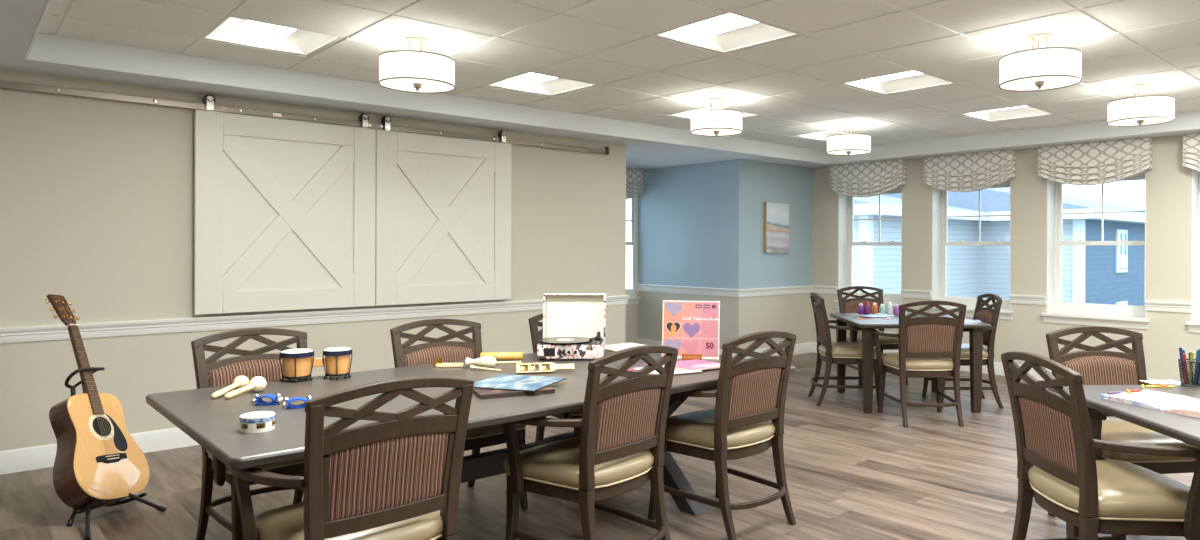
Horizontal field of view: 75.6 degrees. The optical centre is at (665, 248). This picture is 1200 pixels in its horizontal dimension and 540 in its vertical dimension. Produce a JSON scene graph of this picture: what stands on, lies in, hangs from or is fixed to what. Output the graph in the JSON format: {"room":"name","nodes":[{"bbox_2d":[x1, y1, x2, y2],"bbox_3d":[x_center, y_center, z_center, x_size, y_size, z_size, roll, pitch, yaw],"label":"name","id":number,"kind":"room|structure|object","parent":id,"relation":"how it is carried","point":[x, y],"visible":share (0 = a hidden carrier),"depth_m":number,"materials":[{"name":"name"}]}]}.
{"room":"senior activity room","nodes":[
{"label":"senior activity room","id":0,"kind":"room"},
{"bbox_2d":[0,69,625,450],"bbox_3d":[-3.027,-0.070,5.452,7.020,2.800,0.160,0,0,-43],"label":"wall","id":1,"kind":"structure","parent":0,"point":[97,195],"depth_m":4.99,"materials":[{"name":"paint"}]},
{"bbox_2d":[0,427,199,474],"bbox_3d":[-3.020,1.262,5.451,7.035,0.135,0.175,0,0,-43],"label":"baseboard","id":2,"kind":"structure","parent":1,"relation":"attached to","point":[37,457],"depth_m":4.67,"materials":[{"name":"white paint"}]},
{"bbox_2d":[0,81,609,154],"bbox_3d":[-2.750,-0.964,5.556,5.965,0.076,0.062,0,0,-43],"label":"door track","id":3,"kind":"object","parent":1,"relation":"attached to","point":[3,84],"visible":1,"depth_m":5.44,"materials":[{"name":"metal"}]},
{"bbox_2d":[194,94,375,314],"bbox_3d":[-2.705,-0.296,5.561,1.219,1.486,0.050,0,0,-43],"label":"barn door","id":4,"kind":"structure","parent":3,"relation":"hanging from","point":[285,210],"depth_m":5.51,"materials":[{"name":"paint"}]},
{"bbox_2d":[375,116,511,305],"bbox_3d":[-1.814,-0.294,6.394,1.209,1.486,0.050,0,0,-43],"label":"barn door","id":5,"kind":"structure","parent":3,"relation":"hanging from","point":[443,218],"depth_m":6.35,"materials":[{"name":"paint"}]},
{"bbox_2d":[0,295,629,343],"bbox_3d":[-3.005,0.515,5.451,7.054,0.094,0.194,0,0,-43],"label":"trim","id":6,"kind":"structure","parent":1,"relation":"attached to","point":[156,326],"depth_m":5.43,"materials":[{"name":"white paint"}]},
{"bbox_2d":[0,352,1193,539],"bbox_3d":[0.492,1.399,4.090,10.610,0.120,10.800,0,0,-43],"label":"floor","id":7,"kind":"structure","parent":0,"point":[852,473],"depth_m":4.22,"materials":[{"name":"brown wood"}]},
{"bbox_2d":[64,367,166,539],"bbox_3d":[-2.733,0.971,3.825,0.398,0.726,0.626,0,0,-43],"label":"guitar stand","id":8,"kind":"object","parent":7,"relation":"on","point":[87,535],"visible":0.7,"depth_m":3.87,"materials":[{"name":"black plastic"}]},
{"bbox_2d":[45,294,149,509],"bbox_3d":[-2.962,0.768,3.864,0.534,1.058,0.438,0,0,5],"label":"acoustic guitar","id":9,"kind":"object","parent":8,"relation":"on","point":[97,459],"visible":1,"depth_m":3.83,"materials":[{"name":"brown wood"}]},
{"bbox_2d":[191,328,307,539],"bbox_3d":[-1.778,0.858,3.485,0.573,0.951,0.664,0,0,40],"label":"armchair","id":10,"kind":"object","parent":7,"relation":"on","point":[209,372],"visible":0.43,"depth_m":3.50,"materials":[{"name":"brown wood"}]},
{"bbox_2d":[206,450,303,471],"bbox_3d":[-1.749,0.877,3.460,0.497,0.092,0.544,0,0,40],"label":"seat cushion","id":11,"kind":"object","parent":10,"relation":"on","point":[285,466],"depth_m":3.25,"materials":[{"name":"beige leather"}]},
{"bbox_2d":[231,376,473,539],"bbox_3d":[-0.970,0.860,2.454,0.664,0.951,0.573,0,0,-45],"label":"armchair","id":12,"kind":"object","parent":7,"relation":"on","point":[397,476],"visible":0.98,"depth_m":2.29,"materials":[{"name":"brown wood"}]},
{"bbox_2d":[255,502,442,539],"bbox_3d":[-0.997,0.879,2.481,0.544,0.092,0.497,0,0,-45],"label":"seat cushion","id":13,"kind":"object","parent":12,"relation":"on","point":[285,522],"depth_m":2.36,"materials":[{"name":"beige leather"}]},
{"bbox_2d":[390,319,527,508],"bbox_3d":[-1.076,0.860,3.976,0.664,0.951,0.573,0,0,-42],"label":"armchair","id":14,"kind":"object","parent":7,"relation":"on","point":[404,354],"visible":0.43,"depth_m":4.07,"materials":[{"name":"brown wood"}]},
{"bbox_2d":[466,423,525,437],"bbox_3d":[-1.051,0.879,3.948,0.544,0.092,0.497,0,0,-42],"label":"seat cushion","id":15,"kind":"object","parent":14,"relation":"on","point":[496,431],"depth_m":3.79,"materials":[{"name":"beige leather"}]},
{"bbox_2d":[145,343,795,515],"bbox_3d":[-0.734,0.971,3.586,2.637,0.730,1.335,0,0,-43],"label":"trestle table","id":16,"kind":"object","parent":7,"relation":"on","point":[213,424],"visible":0.41,"depth_m":3.07,"materials":[{"name":"grey laminate"}]},
{"bbox_2d":[211,376,248,398],"bbox_3d":[-1.816,0.572,3.187,0.061,0.062,0.236,0,0,6],"label":"maraca","id":17,"kind":"object","parent":16,"relation":"on","point":[239,382],"visible":0.92,"depth_m":3.22,"materials":[{"name":"brown wood"}]},
{"bbox_2d":[224,376,266,398],"bbox_3d":[-1.722,0.570,3.162,0.065,0.065,0.205,0,0,6],"label":"maraca","id":18,"kind":"object","parent":16,"relation":"on","point":[258,383],"visible":1,"depth_m":3.20,"materials":[{"name":"beige wood"}]},
{"bbox_2d":[239,411,276,432],"bbox_3d":[-1.360,0.578,2.563,0.108,0.052,0.116,0,0,-43],"label":"tambourine","id":19,"kind":"object","parent":16,"relation":"on","point":[249,422],"visible":1,"depth_m":2.53,"materials":[{"name":"white plastic"}]},
{"bbox_2d":[250,393,282,404],"bbox_3d":[-1.542,0.582,2.974,0.115,0.042,0.045,0,0,-8],"label":"bell","id":20,"kind":"object","parent":16,"relation":"on","point":[277,397],"visible":0.98,"depth_m":2.96,"materials":[{"name":"blue plastic"}]},
{"bbox_2d":[281,395,311,408],"bbox_3d":[-1.398,0.582,2.918,0.115,0.042,0.045,0,0,-25],"label":"bell","id":21,"kind":"object","parent":16,"relation":"on","point":[285,399],"visible":0.71,"depth_m":2.90,"materials":[{"name":"blue plastic"}]},
{"bbox_2d":[279,347,351,382],"bbox_3d":[-1.607,0.534,3.537,0.306,0.140,0.147,0,0,-23],"label":"drums","id":22,"kind":"object","parent":16,"relation":"on","point":[296,363],"visible":1,"depth_m":3.51,"materials":[{"name":"brown wood"}]},
{"bbox_2d":[433,357,463,366],"bbox_3d":[-1.107,0.580,3.917,0.153,0.048,0.038,0,0,-3],"label":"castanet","id":23,"kind":"object","parent":16,"relation":"on","point":[437,362],"visible":1,"depth_m":3.90,"materials":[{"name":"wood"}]},
{"bbox_2d":[465,356,496,367],"bbox_3d":[-0.935,0.576,3.893,0.155,0.062,0.062,0,0,-2],"label":"guiro","id":24,"kind":"object","parent":16,"relation":"on","point":[485,361],"visible":0.99,"depth_m":3.88,"materials":[{"name":"beige wood"}]},
{"bbox_2d":[480,352,522,359],"bbox_3d":[-0.887,0.583,4.155,0.223,0.045,0.045,0,0,-5],"label":"shaker","id":25,"kind":"object","parent":16,"relation":"on","point":[497,355],"visible":0.94,"depth_m":4.14,"materials":[{"name":"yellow wood"}]},
{"bbox_2d":[473,382,554,398],"bbox_3d":[-0.672,0.597,3.290,0.312,0.018,0.312,0,0,-26],"label":"record sleeve","id":26,"kind":"object","parent":16,"relation":"on","point":[480,393],"visible":0.47,"depth_m":3.15,"materials":[{"name":"beige cardboard"}]},
{"bbox_2d":[474,374,566,391],"bbox_3d":[-0.651,0.584,3.349,0.328,0.005,0.328,0,0,17],"label":"record sleeve","id":27,"kind":"object","parent":26,"relation":"on","point":[502,381],"visible":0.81,"depth_m":3.33,"materials":[{"name":"blue paper"}]},
{"bbox_2d":[516,362,574,373],"bbox_3d":[-0.586,0.581,3.741,0.280,0.049,0.036,0,0,-14],"label":"stick","id":28,"kind":"object","parent":16,"relation":"on","point":[553,367],"visible":1,"depth_m":3.73,"materials":[{"name":"brown wood"}]},
{"bbox_2d":[537,293,605,360],"bbox_3d":[-0.523,0.434,4.302,0.356,0.345,0.349,0,0,-2],"label":"record player","id":29,"kind":"object","parent":16,"relation":"on","point":[564,314],"visible":0.84,"depth_m":4.45},
{"bbox_2d":[544,348,554,355],"bbox_3d":[-0.627,0.558,4.135,0.060,0.044,0.004,0,0,-2],"label":"speaker grille","id":30,"kind":"object","parent":29,"relation":"attached to","point":[547,351],"depth_m":4.13,"materials":[{"name":"black fabric"}]},
{"bbox_2d":[538,337,589,342],"bbox_3d":[-0.556,0.508,4.265,0.303,0.002,0.303,0,0,-2],"label":"vinyl record","id":31,"kind":"object","parent":29,"relation":"on","point":[550,339],"visible":0.91,"depth_m":4.23,"materials":[{"name":"black plastic"}]},
{"bbox_2d":[605,343,642,351],"bbox_3d":[-0.245,0.605,4.699,0.312,0.004,0.312,0,0,-39],"label":"record sleeve","id":32,"kind":"object","parent":16,"relation":"on","point":[612,347],"visible":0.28,"depth_m":4.72,"materials":[{"name":"paper"}]},
{"bbox_2d":[628,364,647,371],"bbox_3d":[-0.078,0.605,3.802,0.312,0.004,0.312,0,0,37],"label":"record sleeve","id":33,"kind":"object","parent":16,"relation":"on","point":[641,365],"visible":0.24,"depth_m":3.89,"materials":[{"name":"pink paper"}]},
{"bbox_2d":[633,366,701,374],"bbox_3d":[0.007,0.601,3.799,0.250,0.004,0.250,0,0,-31],"label":"record sleeve","id":34,"kind":"object","parent":33,"relation":"on","point":[677,371],"visible":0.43,"depth_m":3.74,"materials":[{"name":"paper"}]},
{"bbox_2d":[663,359,719,371],"bbox_3d":[0.138,0.595,3.915,0.260,0.008,0.260,0,0,-37],"label":"record sleeve","id":35,"kind":"object","parent":34,"relation":"on","point":[687,365],"visible":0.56,"depth_m":3.88,"materials":[{"name":"paper"}]},
{"bbox_2d":[662,300,719,358],"bbox_3d":[0.143,0.450,4.295,0.318,0.316,0.115,0,0,9],"label":"album cover","id":36,"kind":"object","parent":16,"relation":"on","point":[690,327],"visible":0.99,"depth_m":4.26,"materials":[{"name":"cardboard"}]},
{"bbox_2d":[664,339,681,348],"bbox_3d":[0.038,0.546,4.261,0.098,0.088,0.011,0,0,9],"label":"print","id":37,"kind":"object","parent":36,"relation":"attached to","point":[676,343],"depth_m":4.26},
{"bbox_2d":[665,302,681,316],"bbox_3d":[0.042,0.343,4.286,0.098,0.088,0.011,0,0,9],"label":"print","id":38,"kind":"object","parent":36,"relation":"on","point":[672,309],"depth_m":4.29},
{"bbox_2d":[682,341,698,353],"bbox_3d":[0.134,0.554,4.244,0.098,0.088,0.011,0,0,9],"label":"print","id":39,"kind":"object","parent":36,"relation":"attached to","point":[688,347],"depth_m":4.25},
{"bbox_2d":[667,304,714,338],"bbox_3d":[0.146,0.449,4.255,0.280,0.278,0.034,0,0,9],"label":"print","id":40,"kind":"object","parent":36,"relation":"attached to","point":[684,321],"depth_m":4.26},
{"bbox_2d":[683,323,699,338],"bbox_3d":[0.141,0.457,4.255,0.098,0.088,0.011,0,0,9],"label":"print","id":41,"kind":"object","parent":36,"relation":"on","point":[690,330],"depth_m":4.26},
{"bbox_2d":[700,322,717,336],"bbox_3d":[0.237,0.452,4.240,0.098,0.088,0.011,0,0,9],"label":"print","id":42,"kind":"object","parent":36,"relation":"attached to","point":[707,329],"depth_m":4.24},
{"bbox_2d":[701,305,717,319],"bbox_3d":[0.239,0.356,4.252,0.098,0.088,0.011,0,0,9],"label":"print","id":43,"kind":"object","parent":36,"relation":"on","point":[708,312],"depth_m":4.25},
{"bbox_2d":[682,354,701,359],"bbox_3d":[0.140,0.591,4.176,0.108,0.034,0.025,0,0,9],"label":"block","id":44,"kind":"object","parent":16,"relation":"on","point":[684,356],"visible":0.98,"depth_m":4.16,"materials":[{"name":"orange wood"}]},
{"bbox_2d":[528,313,594,441],"bbox_3d":[-0.468,0.861,4.599,0.664,0.951,0.573,0,0,-43],"label":"armchair","id":45,"kind":"object","parent":7,"relation":"on","point":[536,335],"visible":0.04,"depth_m":4.59,"materials":[{"name":"brown wood"}]},
{"bbox_2d":[502,345,677,539],"bbox_3d":[-0.305,0.862,3.202,0.573,0.951,0.664,0,0,39],"label":"armchair","id":46,"kind":"object","parent":7,"relation":"on","point":[622,419],"visible":0.96,"depth_m":3.05,"materials":[{"name":"brown wood"}]},
{"bbox_2d":[503,435,653,487],"bbox_3d":[-0.335,0.881,3.226,0.497,0.092,0.544,0,0,39],"label":"seat cushion","id":47,"kind":"object","parent":46,"relation":"on","point":[555,464],"depth_m":3.06,"materials":[{"name":"beige leather"}]},
{"bbox_2d":[648,331,795,539],"bbox_3d":[0.280,0.863,3.784,0.664,0.951,0.573,0,0,-44],"label":"armchair","id":48,"kind":"object","parent":7,"relation":"on","point":[750,393],"visible":0.94,"depth_m":3.61,"materials":[{"name":"brown wood"}]},
{"bbox_2d":[665,408,774,447],"bbox_3d":[0.254,0.883,3.811,0.544,0.092,0.497,0,0,-44],"label":"seat cushion","id":49,"kind":"object","parent":48,"relation":"on","point":[696,429],"depth_m":3.64,"materials":[{"name":"beige leather"}]},
{"bbox_2d":[808,293,881,405],"bbox_3d":[1.564,0.867,6.758,0.573,0.951,0.664,0,0,1],"label":"armchair","id":50,"kind":"object","parent":7,"relation":"on","point":[830,352],"visible":0.87,"depth_m":6.54,"materials":[{"name":"brown wood"}]},
{"bbox_2d":[819,342,881,357],"bbox_3d":[1.601,0.886,6.758,0.497,0.092,0.544,0,0,1],"label":"seat cushion","id":51,"kind":"object","parent":50,"relation":"on","point":[836,349],"depth_m":6.54,"materials":[{"name":"beige leather"}]},
{"bbox_2d":[837,286,907,384],"bbox_3d":[2.065,0.868,7.746,0.664,0.951,0.573,0,0,-13],"label":"armchair","id":52,"kind":"object","parent":7,"relation":"on","point":[846,305],"visible":0.48,"depth_m":7.90,"materials":[{"name":"brown wood"}]},
{"bbox_2d":[846,331,897,343],"bbox_3d":[2.074,0.888,7.709,0.544,0.092,0.497,0,0,-13],"label":"seat cushion","id":53,"kind":"object","parent":52,"relation":"on","point":[882,339],"depth_m":7.49,"materials":[{"name":"beige leather"}]},
{"bbox_2d":[829,313,990,412],"bbox_3d":[2.087,0.979,6.742,1.080,0.730,1.080,0,0,-1],"label":"square table","id":54,"kind":"object","parent":7,"relation":"on","point":[867,325],"visible":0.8,"depth_m":6.27,"materials":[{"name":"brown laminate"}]},
{"bbox_2d":[852,316,891,318],"bbox_3d":[1.805,0.608,6.752,0.300,0.010,0.240,0,0,-3],"label":"sheet","id":55,"kind":"object","parent":54,"relation":"on","point":[858,317],"visible":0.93,"depth_m":6.75,"materials":[{"name":"white paper"}]},
{"bbox_2d":[855,313,892,316],"bbox_3d":[1.844,0.595,6.843,0.300,0.015,0.220,0,0,-21],"label":"sheet","id":56,"kind":"object","parent":55,"relation":"on","point":[877,314],"visible":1,"depth_m":6.86,"materials":[{"name":"white paper"}]},
{"bbox_2d":[873,300,966,426],"bbox_3d":[2.005,0.868,6.049,0.664,0.951,0.573,0,0,-2],"label":"armchair","id":57,"kind":"object","parent":7,"relation":"on","point":[927,344],"visible":1,"depth_m":5.84,"materials":[{"name":"brown wood"}]},
{"bbox_2d":[882,352,953,369],"bbox_3d":[2.003,0.887,6.086,0.544,0.092,0.497,0,0,-2],"label":"seat cushion","id":58,"kind":"object","parent":57,"relation":"on","point":[890,361],"depth_m":5.86,"materials":[{"name":"beige leather"}]},
{"bbox_2d":[922,293,1002,407],"bbox_3d":[2.572,0.870,6.705,0.573,0.951,0.664,0,0,3],"label":"armchair","id":59,"kind":"object","parent":7,"relation":"on","point":[987,314],"visible":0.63,"depth_m":6.48,"materials":[{"name":"brown wood"}]},
{"bbox_2d":[961,343,987,357],"bbox_3d":[2.534,0.889,6.707,0.497,0.092,0.544,0,0,3],"label":"seat cushion","id":60,"kind":"object","parent":59,"relation":"on","point":[965,353],"depth_m":6.48,"materials":[{"name":"beige leather"}]},
{"bbox_2d":[1001,351,1199,539],"bbox_3d":[1.618,0.867,2.867,0.573,0.951,0.664,0,0,-3],"label":"armchair","id":61,"kind":"object","parent":7,"relation":"on","point":[1059,444],"visible":1,"depth_m":2.72,"materials":[{"name":"brown wood"}]},
{"bbox_2d":[1028,459,1189,518],"bbox_3d":[1.655,0.887,2.869,0.497,0.092,0.544,0,0,-3],"label":"seat cushion","id":62,"kind":"object","parent":61,"relation":"on","point":[1126,490],"depth_m":2.70,"materials":[{"name":"beige leather"}]},
{"bbox_2d":[1046,326,1199,535],"bbox_3d":[2.184,0.869,3.635,0.664,0.951,0.573,0,0,-7],"label":"armchair","id":63,"kind":"object","parent":7,"relation":"on","point":[1097,366],"visible":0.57,"depth_m":3.82,"materials":[{"name":"brown wood"}]},
{"bbox_2d":[1101,421,1199,460],"bbox_3d":[2.188,0.888,3.598,0.544,0.092,0.497,0,0,-7],"label":"seat cushion","id":64,"kind":"object","parent":63,"relation":"on","point":[1114,431],"depth_m":3.41,"materials":[{"name":"beige leather"}]},
{"bbox_2d":[1048,385,1199,537],"bbox_3d":[2.261,0.979,2.916,1.100,0.730,1.100,0,0,-1],"label":"square table","id":65,"kind":"object","parent":7,"relation":"on","point":[1186,429],"visible":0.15,"depth_m":2.91,"materials":[{"name":"grey laminate"}]},
{"bbox_2d":[1097,390,1199,418],"bbox_3d":[1.998,0.602,2.950,0.292,0.024,0.540,0,0,-23],"label":"paper","id":66,"kind":"object","parent":65,"relation":"on","point":[1160,401],"visible":1,"depth_m":3.01,"materials":[{"name":"white paper"}]},
{"bbox_2d":[1139,380,1180,383],"bbox_3d":[2.268,0.612,3.517,0.160,0.004,0.090,0,0,-5],"label":"sheet","id":67,"kind":"object","parent":65,"relation":"on","point":[1146,381],"visible":0.92,"depth_m":3.52,"materials":[{"name":"white paper"}]},
{"bbox_2d":[1178,359,1199,386],"bbox_3d":[2.347,0.557,3.440,0.100,0.114,0.100,0,0,-43],"label":"pen cup","id":68,"kind":"object","parent":65,"relation":"on","point":[1179,360],"visible":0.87,"depth_m":3.42,"materials":[{"name":"black metal"}]},
{"bbox_2d":[1193,349,1199,384],"bbox_3d":[2.353,0.526,3.410,0.013,0.162,0.031,0,0,-28],"label":"pen","id":69,"kind":"object","parent":68,"relation":"in","point":[1198,350],"visible":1,"depth_m":3.41,"materials":[{"name":"blue plastic"}]},
{"bbox_2d":[0,0,1199,169],"bbox_3d":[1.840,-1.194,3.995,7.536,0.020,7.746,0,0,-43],"label":"ceiling","id":70,"kind":"structure","parent":0,"point":[1111,62],"depth_m":4.61,"materials":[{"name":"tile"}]},
{"bbox_2d":[200,15,341,55],"bbox_3d":[-2.248,-1.252,4.382,0.584,0.103,0.584,0,0,-43],"label":"ceiling light","id":71,"kind":"object","parent":70,"relation":"attached to","point":[231,29],"visible":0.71,"depth_m":4.50,"materials":[{"name":"white paint"}]},
{"bbox_2d":[378,36,455,93],"bbox_3d":[-1.419,-1.049,4.392,0.420,0.304,0.420,0,0,-43],"label":"lamp","id":72,"kind":"object","parent":70,"relation":"attached to","point":[411,71],"visible":1,"depth_m":4.26,"materials":[{"name":"white fabric"}]},
{"bbox_2d":[381,78,452,90],"bbox_3d":[-1.419,-0.941,4.392,0.400,0.004,0.400,0,0,-43],"label":"diffuser","id":73,"kind":"object","parent":72,"relation":"attached to","point":[397,84],"depth_m":4.39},
{"bbox_2d":[486,71,597,95],"bbox_3d":[-0.911,-1.248,5.630,0.584,0.103,0.584,0,0,-43],"label":"ceiling light","id":74,"kind":"object","parent":70,"relation":"attached to","point":[532,82],"visible":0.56,"depth_m":5.77,"materials":[{"name":"white paint"}]},
{"bbox_2d":[24,0,1199,163],"bbox_3d":[1.840,-1.109,3.995,7.520,0.158,7.730,0,0,-43],"label":"ceiling soffit","id":75,"kind":"structure","parent":70,"relation":"attached to","point":[51,48],"depth_m":6.11,"materials":[{"name":"white paint"}]},
{"bbox_2d":[51,0,1199,141],"bbox_3d":[1.840,-1.193,3.995,7.520,0.005,7.730,0,0,-43],"label":"trim","id":76,"kind":"structure","parent":70,"relation":"attached to","point":[68,2],"depth_m":4.40,"materials":[{"name":"metal"}]},
{"bbox_2d":[669,106,759,118],"bbox_3d":[0.425,-1.244,6.879,0.584,0.103,0.584,0,0,-43],"label":"ceiling light","id":77,"kind":"object","parent":70,"relation":"attached to","point":[686,114],"visible":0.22,"depth_m":6.93,"materials":[{"name":"white paint"}]},
{"bbox_2d":[690,97,742,135],"bbox_3d":[0.402,-1.044,6.121,0.420,0.304,0.420,0,0,-43],"label":"lamp","id":78,"kind":"object","parent":70,"relation":"attached to","point":[718,121],"visible":1,"depth_m":5.97,"materials":[{"name":"white fabric"}]},
{"bbox_2d":[692,129,740,134],"bbox_3d":[0.401,-0.936,6.121,0.400,0.004,0.400,0,0,-43],"label":"diffuser","id":79,"kind":"object","parent":78,"relation":"attached to","point":[694,131],"depth_m":6.16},
{"bbox_2d":[653,11,800,52],"bbox_3d":[0.337,-1.245,4.294,0.584,0.103,0.584,0,0,-43],"label":"ceiling light","id":80,"kind":"object","parent":70,"relation":"attached to","point":[729,31],"visible":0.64,"depth_m":4.41,"materials":[{"name":"white paint"}]},
{"bbox_2d":[796,130,871,140],"bbox_3d":[1.761,-1.241,8.128,0.584,0.103,0.584,0,0,-43],"label":"ceiling light","id":81,"kind":"object","parent":70,"relation":"attached to","point":[822,136],"visible":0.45,"depth_m":8.33,"materials":[{"name":"white paint"}]},
{"bbox_2d":[826,124,870,155],"bbox_3d":[1.753,-1.040,7.384,0.420,0.304,0.420,0,0,-43],"label":"lamp","id":82,"kind":"object","parent":70,"relation":"attached to","point":[848,144],"visible":1,"depth_m":7.24,"materials":[{"name":"white fabric"}]},
{"bbox_2d":[828,150,868,153],"bbox_3d":[1.753,-0.932,7.384,0.400,0.004,0.400,0,0,-43],"label":"diffuser","id":83,"kind":"object","parent":82,"relation":"attached to","point":[829,151],"depth_m":7.40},
{"bbox_2d":[841,70,955,93],"bbox_3d":[1.673,-1.241,5.543,0.584,0.103,0.584,0,0,-43],"label":"ceiling light","id":84,"kind":"object","parent":70,"relation":"attached to","point":[912,79],"visible":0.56,"depth_m":5.69,"materials":[{"name":"white paint"}]},
{"bbox_2d":[961,105,1054,121],"bbox_3d":[3.010,-1.237,6.791,0.584,0.103,0.584,0,0,-43],"label":"ceiling light","id":85,"kind":"object","parent":70,"relation":"attached to","point":[1020,111],"visible":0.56,"depth_m":6.96,"materials":[{"name":"white paint"}]},
{"bbox_2d":[999,33,1081,91],"bbox_3d":[2.083,-1.039,4.291,0.420,0.304,0.420,0,0,-43],"label":"lamp","id":86,"kind":"object","parent":70,"relation":"attached to","point":[1044,68],"visible":1,"depth_m":4.16,"materials":[{"name":"white fabric"}]},
{"bbox_2d":[1001,76,1078,88],"bbox_3d":[2.083,-0.931,4.291,0.400,0.004,0.400,0,0,-43],"label":"diffuser","id":87,"kind":"object","parent":86,"relation":"attached to","point":[1007,82],"depth_m":4.29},
{"bbox_2d":[1107,83,1174,126],"bbox_3d":[3.428,-1.036,5.562,0.420,0.304,0.420,0,0,-43],"label":"lamp","id":88,"kind":"object","parent":70,"relation":"attached to","point":[1138,110],"visible":1,"depth_m":5.44,"materials":[{"name":"white fabric"}]},
{"bbox_2d":[1110,117,1171,124],"bbox_3d":[3.428,-0.927,5.562,0.400,0.004,0.400,0,0,-43],"label":"diffuser","id":89,"kind":"object","parent":88,"relation":"attached to","point":[1113,120],"depth_m":5.57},
{"bbox_2d":[625,198,637,342],"bbox_3d":[-1.838,-0.067,9.108,3.750,2.800,0.280,0,0,-43],"label":"wall","id":90,"kind":"structure","parent":0,"point":[631,333],"depth_m":10.38,"materials":[{"name":"paint"}]},
{"bbox_2d":[626,196,639,304],"bbox_3d":[-0.718,-0.021,9.996,0.960,1.525,0.137,0,0,-43],"label":"window","id":91,"kind":"structure","parent":90,"relation":"in","point":[634,299],"depth_m":10.27,"materials":[{"name":"white paint"}]},
{"bbox_2d":[626,169,643,198],"bbox_3d":[-0.665,-0.831,9.912,0.987,0.417,0.142,0,0,-43],"label":"window valance","id":92,"kind":"object","parent":90,"relation":"attached to","point":[634,182],"visible":0.35,"depth_m":10.10,"materials":[{"name":"fabric"}]},
{"bbox_2d":[638,159,812,348],"bbox_3d":[0.768,-0.060,10.318,1.710,2.800,2.070,0,0,-43],"label":"wall","id":93,"kind":"structure","parent":0,"point":[702,224],"depth_m":9.50,"materials":[{"name":"paint"}]},
{"bbox_2d":[636,284,837,296],"bbox_3d":[0.880,0.525,9.966,1.464,0.094,2.180,0,0,-43],"label":"trim","id":94,"kind":"structure","parent":93,"relation":"attached to","point":[640,287],"depth_m":9.55,"materials":[{"name":"white paint"}]},
{"bbox_2d":[764,202,788,252],"bbox_3d":[1.355,-0.252,9.419,0.444,0.616,0.042,0,0,-43],"label":"canvas painting","id":95,"kind":"object","parent":93,"relation":"attached to","point":[776,214],"visible":1,"depth_m":9.38,"materials":[{"name":"multicoloured fabric"}]},
{"bbox_2d":[637,338,1180,384],"bbox_3d":[3.681,1.281,6.980,1.445,0.135,10.370,0,0,-43],"label":"baseboard","id":96,"kind":"structure","parent":93,"relation":"attached to","point":[808,347],"depth_m":9.20,"materials":[{"name":"white paint"}]},
{"bbox_2d":[812,135,1199,381],"bbox_3d":[4.926,-0.048,6.915,0.280,2.800,8.580,0,0,-43],"label":"wall","id":97,"kind":"structure","parent":0,"point":[1168,183],"depth_m":7.90,"materials":[{"name":"paint"}]},
{"bbox_2d":[833,185,901,310],"bbox_3d":[2.546,-0.013,9.421,0.315,1.525,0.960,0,0,-43],"label":"window","id":98,"kind":"structure","parent":97,"relation":"in","point":[846,219],"depth_m":9.71,"materials":[{"name":"white paint"}]},
{"bbox_2d":[830,160,905,196],"bbox_3d":[2.414,-0.822,9.295,0.142,0.417,0.987,0,0,-43],"label":"window valance","id":99,"kind":"object","parent":97,"relation":"attached to","point":[870,179],"visible":1,"depth_m":9.23,"materials":[{"name":"fabric"}]},
{"bbox_2d":[901,290,931,298],"bbox_3d":[2.881,0.531,8.872,0.034,0.094,0.370,0,0,-43],"label":"trim","id":100,"kind":"structure","parent":97,"relation":"attached to","point":[921,294],"depth_m":8.86,"materials":[{"name":"white paint"}]},
{"bbox_2d":[924,150,1015,191],"bbox_3d":[3.274,-0.820,8.374,0.142,0.417,0.987,0,0,-43],"label":"window valance","id":101,"kind":"object","parent":97,"relation":"attached to","point":[969,172],"visible":1,"depth_m":8.31,"materials":[{"name":"fabric"}]},
{"bbox_2d":[929,178,1013,319],"bbox_3d":[3.407,-0.010,8.500,0.315,1.525,0.960,0,0,-43],"label":"window","id":102,"kind":"structure","parent":97,"relation":"in","point":[940,216],"depth_m":8.77,"materials":[{"name":"white paint"}]},
{"bbox_2d":[1009,294,1045,304],"bbox_3d":[3.737,0.533,7.955,0.034,0.094,0.360,0,0,-43],"label":"trim","id":103,"kind":"structure","parent":97,"relation":"attached to","point":[1014,299],"depth_m":7.95,"materials":[{"name":"white paint"}]},
{"bbox_2d":[1038,137,1151,185],"bbox_3d":[4.128,-0.818,7.461,0.142,0.417,0.987,0,0,-43],"label":"window valance","id":104,"kind":"object","parent":97,"relation":"attached to","point":[1102,162],"visible":1,"depth_m":7.41,"materials":[{"name":"fabric"}]},
{"bbox_2d":[1041,171,1149,328],"bbox_3d":[4.260,-0.008,7.587,0.315,1.525,0.960,0,0,-43],"label":"window","id":105,"kind":"structure","parent":97,"relation":"in","point":[1109,315],"depth_m":7.74,"materials":[{"name":"white paint"}]},
{"bbox_2d":[1145,301,1190,312],"bbox_3d":[4.591,0.536,7.042,0.034,0.094,0.360,0,0,-43],"label":"trim","id":106,"kind":"structure","parent":97,"relation":"attached to","point":[1163,306],"depth_m":7.04,"materials":[{"name":"white paint"}]},
{"bbox_2d":[1182,132,1199,171],"bbox_3d":[4.981,-0.815,6.548,0.142,0.417,0.987,0,0,-43],"label":"window valance","id":107,"kind":"object","parent":97,"relation":"attached to","point":[1191,141],"visible":1,"depth_m":6.84,"materials":[{"name":"fabric"}]},
{"bbox_2d":[1185,170,1199,332],"bbox_3d":[5.114,-0.005,6.673,0.315,1.525,0.960,0,0,-43],"label":"window","id":108,"kind":"structure","parent":97,"relation":"in","point":[1194,325],"depth_m":6.97,"materials":[{"name":"white paint"}]},
{"label":"outside","id":109,"kind":"structure","parent":0,"visible":0},
{"bbox_3d":[30.293,5.672,62.535,110.320,0.100,190.000,0,0,-43],"label":"ground","id":110,"kind":"structure","parent":109,"visible":0},
{"bbox_2d":[852,187,1144,305],"bbox_3d":[6.507,0.141,42.690,25.200,10.830,34.700,0,0,-43],"label":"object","id":111,"kind":"structure","parent":110,"relation":"on","point":[1094,274],"depth_m":29.29,"materials":[{"name":"blue"}]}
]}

